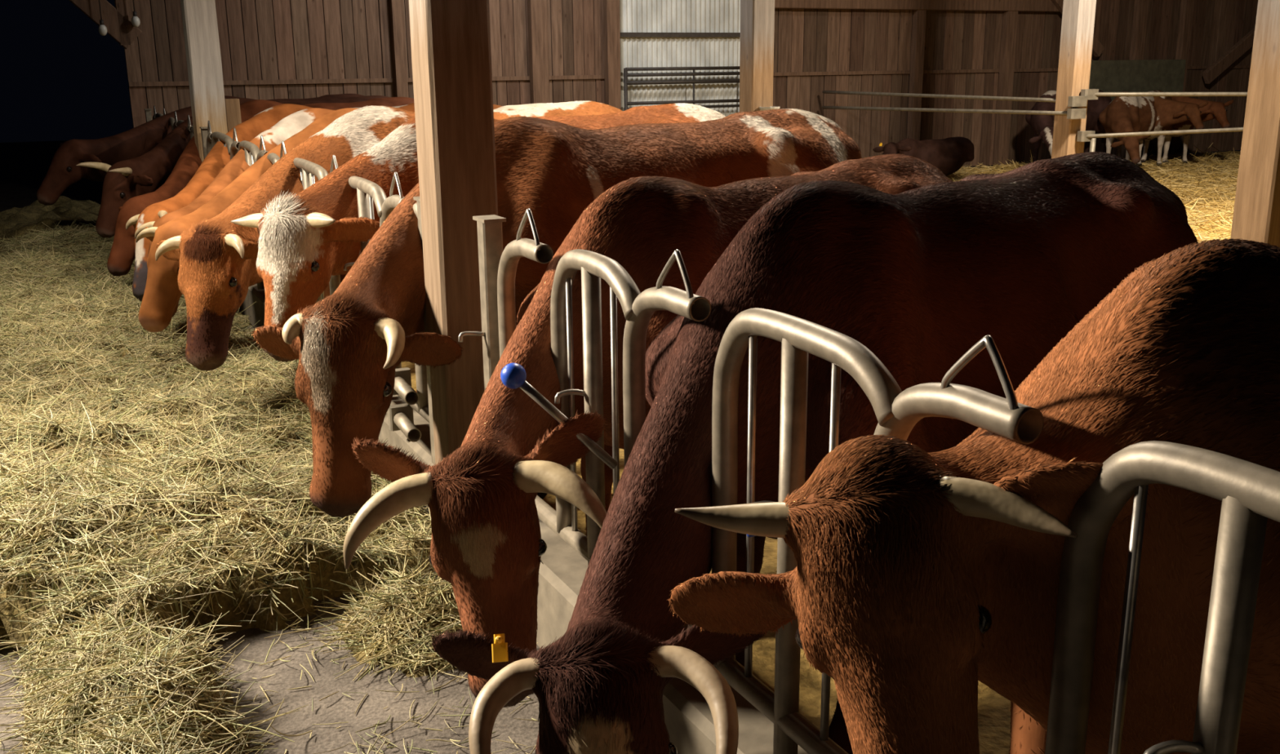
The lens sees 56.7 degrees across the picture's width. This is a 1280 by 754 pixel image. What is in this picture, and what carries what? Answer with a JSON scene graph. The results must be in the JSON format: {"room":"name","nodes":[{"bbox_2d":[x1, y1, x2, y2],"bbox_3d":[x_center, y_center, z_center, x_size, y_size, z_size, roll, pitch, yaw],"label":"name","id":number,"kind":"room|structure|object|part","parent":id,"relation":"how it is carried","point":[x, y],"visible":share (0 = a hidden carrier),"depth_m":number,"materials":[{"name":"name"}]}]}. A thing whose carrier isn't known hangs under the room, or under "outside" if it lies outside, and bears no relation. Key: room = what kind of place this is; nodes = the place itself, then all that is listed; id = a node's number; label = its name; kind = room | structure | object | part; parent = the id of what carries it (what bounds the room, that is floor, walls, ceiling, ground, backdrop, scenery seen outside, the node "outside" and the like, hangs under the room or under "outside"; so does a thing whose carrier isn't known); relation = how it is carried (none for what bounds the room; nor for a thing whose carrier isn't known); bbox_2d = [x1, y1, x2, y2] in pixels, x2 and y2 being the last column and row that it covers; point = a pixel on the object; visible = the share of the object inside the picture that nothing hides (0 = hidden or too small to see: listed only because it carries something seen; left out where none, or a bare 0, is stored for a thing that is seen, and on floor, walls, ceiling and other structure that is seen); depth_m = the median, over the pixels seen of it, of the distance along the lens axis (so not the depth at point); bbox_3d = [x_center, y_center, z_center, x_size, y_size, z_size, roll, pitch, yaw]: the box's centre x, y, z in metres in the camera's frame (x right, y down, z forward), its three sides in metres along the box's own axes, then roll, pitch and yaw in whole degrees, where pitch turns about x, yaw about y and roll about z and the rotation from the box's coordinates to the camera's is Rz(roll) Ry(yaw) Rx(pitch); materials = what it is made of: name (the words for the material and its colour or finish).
{"room":"farm building","nodes":[
{"label":"farm building","id":0,"kind":"room"},
{"bbox_2d":[0,140,539,753],"bbox_3d":[-9.189,-1.158,11.205,24.296,0.001,36.323,-1,15,0],"label":"floor","id":1,"kind":"structure","parent":0,"point":[24,166],"depth_m":3.23,"materials":[{"name":"concrete"}]},
{"bbox_2d":[180,0,227,161],"bbox_3d":[-3.341,-2.995,8.922,0.231,4.600,0.231,-8,16,-26],"label":"timber post","id":2,"kind":"object","parent":1,"relation":"on","point":[200,26],"visible":0.48,"depth_m":8.99,"materials":[{"name":"beige wood"}]},
{"bbox_2d":[0,195,467,753],"bbox_3d":[-4.756,-0.205,6.758,4.950,0.381,13.100,-8,16,-26],"label":"hay","id":3,"kind":"object","parent":1,"relation":"on","point":[135,477],"visible":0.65,"depth_m":3.82},
{"bbox_2d":[408,0,497,466],"bbox_3d":[-0.592,-1.598,3.528,0.205,4.600,0.206,-8,16,-25],"label":"timber post","id":4,"kind":"object","parent":1,"relation":"on","point":[451,39],"visible":0.57,"depth_m":3.70,"materials":[{"name":"brown wood"}]},
{"bbox_2d":[239,284,808,753],"bbox_3d":[-1.759,-0.118,6.427,0.180,0.280,16.800,-8,16,-26],"label":"kerb","id":5,"kind":"object","parent":1,"relation":"on","point":[688,718],"depth_m":3.24,"materials":[{"name":"concrete"}]},
{"bbox_2d":[144,105,194,138],"bbox_3d":[-4.495,-2.027,11.362,0.133,1.046,4.450,-8,16,-26],"label":"barrier","id":6,"kind":"object","parent":5,"relation":"on","point":[174,122],"visible":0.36,"depth_m":10.91,"materials":[{"name":"metal"}]},
{"bbox_2d":[199,120,435,464],"bbox_3d":[-2.026,-0.795,6.599,0.133,1.046,5.820,-8,16,-26],"label":"barrier","id":7,"kind":"object","parent":5,"relation":"on","point":[400,416],"visible":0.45,"depth_m":4.55,"materials":[{"name":"metal"}]},
{"bbox_3d":[-1.674,-0.674,5.975,0.015,0.745,0.015,-7,16,-22],"label":"thin rod","id":8,"kind":"part","parent":7,"relation":"part of","materials":[{"name":"metal"}]},
{"bbox_3d":[-1.555,-0.615,5.745,0.015,0.745,0.015,5,16,22],"label":"thin rod","id":9,"kind":"part","parent":7,"relation":"part of","materials":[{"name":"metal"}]},
{"bbox_3d":[-1.064,-0.370,4.798,0.015,0.745,0.015,-7,16,-22],"label":"thin rod","id":10,"kind":"part","parent":7,"relation":"part of","materials":[{"name":"metal"}]},
{"bbox_3d":[-1.995,-0.476,6.697,0.048,0.047,5.720,-8,16,-26],"label":"rail","id":11,"kind":"part","parent":7,"relation":"part of","materials":[{"name":"grey metal"}]},
{"bbox_2d":[457,208,1279,753],"bbox_3d":[0.295,0.414,1.932,0.310,1.046,3.840,-8,16,-26],"label":"barrier","id":12,"kind":"object","parent":5,"relation":"on","point":[1249,492],"visible":0.86,"depth_m":2.02,"materials":[{"name":"metal"}]},
{"bbox_3d":[-0.292,-0.003,2.739,0.059,0.060,0.059,-1,15,0],"label":"knob","id":13,"kind":"part","parent":12,"relation":"part of","materials":[{"name":"blue plastic"}]},
{"bbox_3d":[-0.176,0.105,2.789,0.248,0.251,0.022,-3,15,-10],"label":"release lever","id":14,"kind":"part","parent":12,"relation":"part of","materials":[{"name":"metal"}]},
{"bbox_3d":[-0.178,0.073,3.089,0.015,0.745,0.015,5,16,22],"label":"thin rod","id":15,"kind":"part","parent":12,"relation":"part of","materials":[{"name":"metal"}]},
{"bbox_3d":[-0.059,0.132,2.860,0.015,0.745,0.015,-7,16,-22],"label":"thin rod","id":16,"kind":"part","parent":12,"relation":"part of","materials":[{"name":"metal"}]},
{"bbox_3d":[0.405,0.722,2.068,0.048,0.047,3.740,-8,16,-26],"label":"rail","id":17,"kind":"part","parent":12,"relation":"part of","materials":[{"name":"grey metal"}]},
{"bbox_3d":[0.217,0.270,2.328,0.015,0.745,0.015,-7,16,-22],"label":"thin rod","id":18,"kind":"part","parent":12,"relation":"part of","materials":[{"name":"metal"}]},
{"bbox_3d":[0.336,0.329,2.099,0.015,0.745,0.015,5,16,22],"label":"thin rod","id":19,"kind":"part","parent":12,"relation":"part of","materials":[{"name":"metal"}]},
{"bbox_3d":[0.621,0.471,1.549,0.015,0.745,0.015,-7,16,-22],"label":"thin rod","id":20,"kind":"part","parent":12,"relation":"part of","materials":[{"name":"metal"}]},
{"bbox_2d":[0,544,539,753],"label":"hay","id":21,"kind":"object","parent":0,"point":[376,725],"depth_m":3.14},
{"bbox_2d":[124,0,604,128],"bbox_3d":[-3.053,-4.461,14.460,6.070,4.600,0.114,-8,16,-26],"label":"wall","id":22,"kind":"structure","parent":0,"point":[259,39],"depth_m":14.18,"materials":[{"name":"brown wood"}]},
{"bbox_2d":[97,0,106,35],"bbox_3d":[-5.796,-4.167,12.682,0.089,1.005,0.089,-1,15,0],"label":"hanging bulb","id":23,"kind":"object","parent":22,"relation":"hanging from","point":[102,29],"visible":1,"depth_m":12.76,"materials":[{"name":"white glass"}]},
{"bbox_3d":[-5.797,-4.247,12.661,0.010,0.840,0.012,-1,15,0],"label":"cord","id":24,"kind":"part","parent":23,"relation":"part of","materials":[{"name":"rubber"}]},
{"bbox_3d":[-5.792,-3.739,12.795,0.089,0.120,0.089,-1,15,0],"label":"bulb","id":25,"kind":"part","parent":23,"relation":"part of","materials":[{"name":"white glass"}]},
{"bbox_2d":[68,0,142,48],"bbox_3d":[-5.997,-4.103,12.733,1.134,1.134,0.100,-8,16,-26],"label":"trim","id":26,"kind":"structure","parent":22,"relation":"attached to","point":[91,8],"depth_m":12.85,"materials":[{"name":"brown wood"}]},
{"bbox_2d":[114,0,131,45],"bbox_3d":[-5.661,-4.948,12.689,0.120,2.700,0.100,-8,16,-26],"label":"trim","id":27,"kind":"structure","parent":22,"relation":"attached to","point":[121,6],"depth_m":12.92,"materials":[{"name":"brown wood"}]},
{"bbox_2d":[131,0,140,27],"bbox_3d":[-5.493,-4.296,12.806,0.089,1.005,0.089,-1,15,0],"label":"hanging bulb","id":28,"kind":"object","parent":22,"relation":"hanging from","point":[135,22],"visible":1,"depth_m":12.89,"materials":[{"name":"white glass"}]},
{"bbox_3d":[-5.489,-3.868,12.919,0.089,0.120,0.089,-1,15,0],"label":"bulb","id":29,"kind":"part","parent":28,"relation":"part of","materials":[{"name":"white glass"}]},
{"bbox_2d":[389,0,408,97],"bbox_3d":[-2.948,-4.440,14.376,0.140,4.600,0.118,-8,16,-26],"label":"trim","id":30,"kind":"structure","parent":22,"relation":"attached to","point":[396,6],"depth_m":14.44,"materials":[{"name":"brown wood"}]},
{"bbox_2d":[527,0,549,103],"bbox_3d":[-1.312,-4.666,15.165,0.220,4.600,0.118,-8,16,-26],"label":"trim","id":31,"kind":"structure","parent":22,"relation":"attached to","point":[536,9],"depth_m":15.24,"materials":[{"name":"brown wood"}]},
{"bbox_2d":[603,0,621,110],"bbox_3d":[-0.374,-4.795,15.618,0.180,4.600,0.118,-8,16,-26],"label":"trim","id":32,"kind":"structure","parent":22,"relation":"attached to","point":[611,7],"depth_m":15.70,"materials":[{"name":"brown wood"}]},
{"bbox_2d":[401,151,1240,753],"bbox_3d":[8.978,-1.457,11.734,23.800,0.104,16.750,-8,16,-26],"label":"floor","id":33,"kind":"structure","parent":0,"point":[993,709],"depth_m":3.33,"materials":[{"name":"plant"}]},
{"bbox_2d":[36,93,364,205],"bbox_3d":[-4.082,-1.973,11.398,1.232,1.394,3.707,10,18,34],"label":"cow","id":34,"kind":"object","parent":33,"relation":"on","point":[63,171],"visible":0.2,"depth_m":10.13},
{"bbox_2d":[75,95,390,237],"bbox_3d":[-3.496,-1.733,10.468,1.380,1.396,3.552,7,17,28],"label":"cow","id":35,"kind":"object","parent":33,"relation":"on","point":[124,180],"visible":0.2,"depth_m":9.02},
{"bbox_2d":[224,98,241,132],"bbox_3d":[-3.251,-1.531,9.622,0.120,1.410,0.120,-8,16,-26],"label":"upright","id":36,"kind":"object","parent":33,"relation":"on","point":[232,105],"visible":0.23,"depth_m":9.42,"materials":[{"name":"brown wood"}]},
{"bbox_2d":[106,97,413,275],"bbox_3d":[-3.141,-1.558,9.790,1.419,1.396,3.645,7,16,26],"label":"cow","id":37,"kind":"object","parent":33,"relation":"on","point":[121,259],"visible":0.15,"depth_m":8.59},
{"bbox_2d":[125,102,414,302],"bbox_3d":[-2.515,-1.266,8.662,1.357,1.398,3.462,7,17,28],"label":"cow","id":38,"kind":"object","parent":33,"relation":"on","point":[218,157],"visible":0.22,"depth_m":7.68},
{"bbox_2d":[134,104,502,316],"bbox_3d":[-2.036,-1.066,7.887,1.198,1.398,3.205,10,18,34],"label":"cow","id":39,"kind":"object","parent":33,"relation":"on","point":[292,124],"visible":0.13,"depth_m":7.30},
{"bbox_2d":[135,103,542,332],"bbox_3d":[-1.568,-0.888,7.140,1.013,1.426,3.143,14,20,43],"label":"cow","id":40,"kind":"object","parent":33,"relation":"on","point":[162,295],"visible":0.07,"depth_m":6.05},
{"bbox_2d":[155,101,622,371],"bbox_3d":[-1.250,-0.750,6.555,1.117,1.455,3.117,12,19,39],"label":"cow","id":41,"kind":"object","parent":33,"relation":"on","point":[217,269],"visible":0.26,"depth_m":5.39},
{"bbox_2d":[230,103,724,362],"bbox_3d":[-0.580,-0.534,5.684,2.774,1.468,0.929,-13,19,-40],"label":"cow","id":42,"kind":"object","parent":33,"relation":"on","point":[306,238],"visible":0.27,"depth_m":4.76},
{"bbox_2d":[250,108,862,517],"bbox_3d":[-0.195,-0.305,4.800,2.899,1.470,1.018,-14,20,-42],"label":"cow","id":43,"kind":"object","parent":33,"relation":"on","point":[348,346],"visible":0.37,"depth_m":4.23},
{"bbox_2d":[342,154,953,707],"bbox_3d":[0.203,0.043,3.713,0.915,1.343,2.748,11,18,36],"label":"cow","id":44,"kind":"object","parent":33,"relation":"on","point":[486,542],"visible":0.46,"depth_m":2.94},
{"bbox_2d":[739,0,774,112],"bbox_3d":[1.104,-3.625,11.130,0.246,4.600,0.246,-8,16,-25],"label":"timber post","id":45,"kind":"object","parent":33,"relation":"on","point":[757,16],"visible":0.45,"depth_m":11.19,"materials":[{"name":"brown wood"}]},
{"bbox_2d":[759,106,779,111],"bbox_3d":[1.215,-2.471,11.273,0.225,0.185,0.200,-1,15,0],"label":"cup","id":46,"kind":"object","parent":45,"relation":"attached to","point":[761,108],"visible":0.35,"depth_m":11.17,"materials":[{"name":"white ceramic"}]},
{"bbox_2d":[430,151,1198,753],"bbox_3d":[0.620,0.194,3.019,0.845,1.399,2.788,13,20,42],"label":"cow","id":47,"kind":"object","parent":33,"relation":"on","point":[1019,257],"visible":0.47,"depth_m":2.52},
{"bbox_2d":[872,137,973,176],"bbox_3d":[3.915,-3.047,16.654,1.737,0.600,0.621,-10,17,-31],"label":"heifer","id":48,"kind":"object","parent":33,"relation":"on","point":[948,155],"visible":0.61,"depth_m":16.57,"materials":[{"name":"brown fur"}]},
{"bbox_2d":[666,238,1279,753],"bbox_3d":[1.214,0.402,2.206,2.413,1.401,0.791,-11,18,-35],"label":"cow","id":49,"kind":"object","parent":33,"relation":"on","point":[919,578],"visible":0.87,"depth_m":1.59},
{"bbox_2d":[1025,89,1111,162],"bbox_3d":[6.485,-3.802,18.276,0.900,1.197,2.324,12,19,40],"label":"heifer","id":50,"kind":"object","parent":33,"relation":"on","point":[1042,126],"visible":0.41,"depth_m":18.06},
{"bbox_2d":[1051,0,1096,159],"bbox_3d":[4.788,-4.135,12.914,0.256,4.600,0.256,-8,16,-25],"label":"timber post","id":51,"kind":"object","parent":33,"relation":"on","point":[1077,15],"visible":0.6,"depth_m":13.02,"materials":[{"name":"beige wood"}]},
{"bbox_2d":[822,90,1087,119],"bbox_3d":[3.702,-3.482,15.120,0.220,0.277,4.992,-8,16,-25],"label":"rail fence","id":52,"kind":"object","parent":51,"relation":"attached to","point":[1073,101],"visible":1,"depth_m":14.40,"materials":[{"name":"grey metal"}]},
{"bbox_3d":[3.745,-3.581,15.128,0.044,0.064,4.971,-7,16,-24],"label":"rail","id":53,"kind":"part","parent":52,"relation":"part of","materials":[{"name":"grey metal"}]},
{"bbox_3d":[3.729,-3.410,15.164,0.044,0.114,4.973,-7,16,-24],"label":"rail","id":54,"kind":"part","parent":52,"relation":"part of","materials":[{"name":"grey metal"}]},
{"bbox_2d":[1076,88,1247,151],"bbox_3d":[7.230,-2.603,13.373,4.804,1.295,0.152,-2,15,-5],"label":"rail fence","id":55,"kind":"object","parent":51,"relation":"attached to","point":[1091,94],"visible":0.87,"depth_m":13.11,"materials":[{"name":"grey metal"}]},
{"bbox_3d":[5.015,-2.268,13.220,0.055,0.770,0.055,-7,16,-22],"label":"support leg","id":56,"kind":"part","parent":55,"relation":"part of","materials":[{"name":"grey metal"}]},
{"bbox_3d":[7.266,-2.792,13.274,4.737,0.174,0.044,-2,15,-5],"label":"rail","id":57,"kind":"part","parent":55,"relation":"part of","materials":[{"name":"grey metal"}]},
{"bbox_3d":[7.298,-3.145,13.200,4.662,0.094,0.044,-2,15,-4],"label":"rail","id":58,"kind":"part","parent":55,"relation":"part of","materials":[{"name":"grey metal"}]},
{"bbox_2d":[946,145,1239,243],"label":"bedding","id":59,"kind":"object","parent":33,"relation":"on","point":[1226,156],"depth_m":16.30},
{"bbox_2d":[1098,90,1173,164],"bbox_3d":[7.607,-3.815,18.333,0.868,1.169,2.192,9,18,33],"label":"cow","id":60,"kind":"object","parent":33,"relation":"on","point":[1124,114],"visible":0.75,"depth_m":17.95},
{"bbox_2d":[1117,96,1208,167],"bbox_3d":[8.148,-3.929,18.851,0.886,1.112,2.103,-1,15,0],"label":"heifer","id":61,"kind":"object","parent":33,"relation":"on","point":[1169,113],"visible":0.44,"depth_m":18.18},
{"bbox_2d":[1141,96,1233,164],"bbox_3d":[8.651,-4.030,19.217,0.813,1.112,2.135,-3,15,-8],"label":"heifer","id":62,"kind":"object","parent":33,"relation":"on","point":[1213,110],"visible":0.28,"depth_m":18.51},
{"bbox_2d":[1230,0,1279,247],"bbox_3d":[3.444,-2.345,6.196,0.236,4.600,0.236,-8,16,-26],"label":"timber post","id":63,"kind":"object","parent":33,"relation":"on","point":[1256,211],"visible":0.47,"depth_m":6.41,"materials":[{"name":"brown wood"}]},
{"bbox_2d":[739,0,1257,166],"bbox_3d":[8.614,-6.071,20.091,16.100,4.600,0.114,-8,16,-26],"label":"wall","id":64,"kind":"structure","parent":0,"point":[806,40],"depth_m":18.58,"materials":[{"name":"brown wood"}]},
{"bbox_2d":[128,65,1250,86],"bbox_3d":[5.043,-4.776,18.542,24.140,0.050,0.072,-8,16,-26],"label":"trim","id":65,"kind":"structure","parent":64,"relation":"attached to","point":[961,71],"depth_m":15.53,"materials":[{"name":"brown wood"}]},
{"bbox_2d":[906,9,926,140],"bbox_3d":[4.193,-5.426,17.823,0.160,4.600,0.118,-8,16,-26],"label":"trim","id":66,"kind":"structure","parent":64,"relation":"attached to","point":[918,22],"depth_m":17.98,"materials":[{"name":"brown wood"}]},
{"bbox_2d":[774,0,1059,12],"bbox_3d":[4.257,-5.620,17.773,6.000,0.240,0.100,-8,16,-26],"label":"wooden beam","id":67,"kind":"structure","parent":64,"relation":"attached to","point":[1044,6],"depth_m":17.75,"materials":[{"name":"brown wood"}]},
{"bbox_2d":[992,11,1017,165],"bbox_3d":[5.801,-5.648,18.599,0.200,4.600,0.118,-8,16,-26],"label":"trim","id":68,"kind":"structure","parent":64,"relation":"attached to","point":[1009,28],"depth_m":18.81,"materials":[{"name":"brown wood"}]},
{"bbox_2d":[1051,0,1104,57],"bbox_3d":[6.896,-5.786,18.982,1.514,1.289,0.100,-8,16,-26],"label":"trim","id":69,"kind":"structure","parent":64,"relation":"attached to","point":[1098,48],"depth_m":19.28,"materials":[{"name":"brown wood"}]},
{"bbox_2d":[1121,0,1148,158],"bbox_3d":[8.357,-6.000,19.833,0.200,4.600,0.118,-8,16,-26],"label":"trim","id":70,"kind":"structure","parent":64,"relation":"attached to","point":[1138,33],"depth_m":19.84,"materials":[{"name":"brown wood"}]},
{"bbox_2d":[1088,59,1186,100],"bbox_3d":[8.366,-4.895,20.015,2.200,0.870,0.070,-8,16,-26],"label":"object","id":71,"kind":"structure","parent":64,"relation":"attached to","point":[1162,75],"depth_m":19.94,"materials":[{"name":"green"}]},
{"bbox_2d":[1168,0,1194,154],"bbox_3d":[9.340,-6.136,20.308,0.180,4.600,0.118,-8,16,-26],"label":"trim","id":72,"kind":"structure","parent":64,"relation":"attached to","point":[1186,12],"depth_m":20.35,"materials":[{"name":"brown wood"}]},
{"bbox_2d":[1202,26,1255,84],"bbox_3d":[10.920,-6.075,20.993,2.517,1.687,0.100,-8,16,-26],"label":"trim","id":73,"kind":"structure","parent":64,"relation":"attached to","point":[1241,47],"depth_m":20.76,"materials":[{"name":"brown wood"}]},
{"bbox_3d":[0.526,-6.223,15.857,1.795,1.980,0.950,-1,15,0],"label":"wall","id":74,"kind":"structure","parent":0,"visible":0},
{"bbox_2d":[619,0,740,116],"bbox_3d":[0.571,-3.994,16.384,1.912,2.640,0.096,-8,16,-26],"label":"door","id":75,"kind":"structure","parent":74,"relation":"in","point":[654,33],"depth_m":16.28,"materials":[{"name":"metal"}]},
{"bbox_3d":[0.569,-4.667,16.194,1.910,0.060,0.050,-8,16,-26],"label":"rail","id":76,"kind":"part","parent":75,"relation":"part of","materials":[{"name":"metal"}]},
{"bbox_2d":[623,66,739,111],"bbox_3d":[0.646,-3.505,16.378,1.907,1.497,0.056,-8,16,-26],"label":"metal gate","id":77,"kind":"object","parent":75,"relation":"attached to","point":[626,82],"visible":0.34,"depth_m":16.18,"materials":[{"name":"metal"}]},
{"bbox_3d":[0.638,-4.208,16.193,1.860,0.044,0.044,-8,16,-26],"label":"rail","id":78,"kind":"part","parent":77,"relation":"part of","materials":[{"name":"metal"}]},
{"bbox_3d":[0.640,-4.038,16.237,1.860,0.056,0.056,-8,16,-26],"label":"rail","id":79,"kind":"part","parent":77,"relation":"part of","materials":[{"name":"metal"}]},
{"bbox_3d":[0.639,-4.135,16.212,1.860,0.044,0.044,-8,16,-26],"label":"rail","id":80,"kind":"part","parent":77,"relation":"part of","materials":[{"name":"metal"}]},
{"bbox_3d":[0.644,-3.710,16.324,1.860,0.036,0.036,-8,16,-26],"label":"rail","id":81,"kind":"part","parent":77,"relation":"part of","materials":[{"name":"metal"}]},
{"bbox_3d":[0.643,-3.777,16.306,1.860,0.044,0.044,-8,16,-26],"label":"rail","id":82,"kind":"part","parent":77,"relation":"part of","materials":[{"name":"metal"}]}
]}

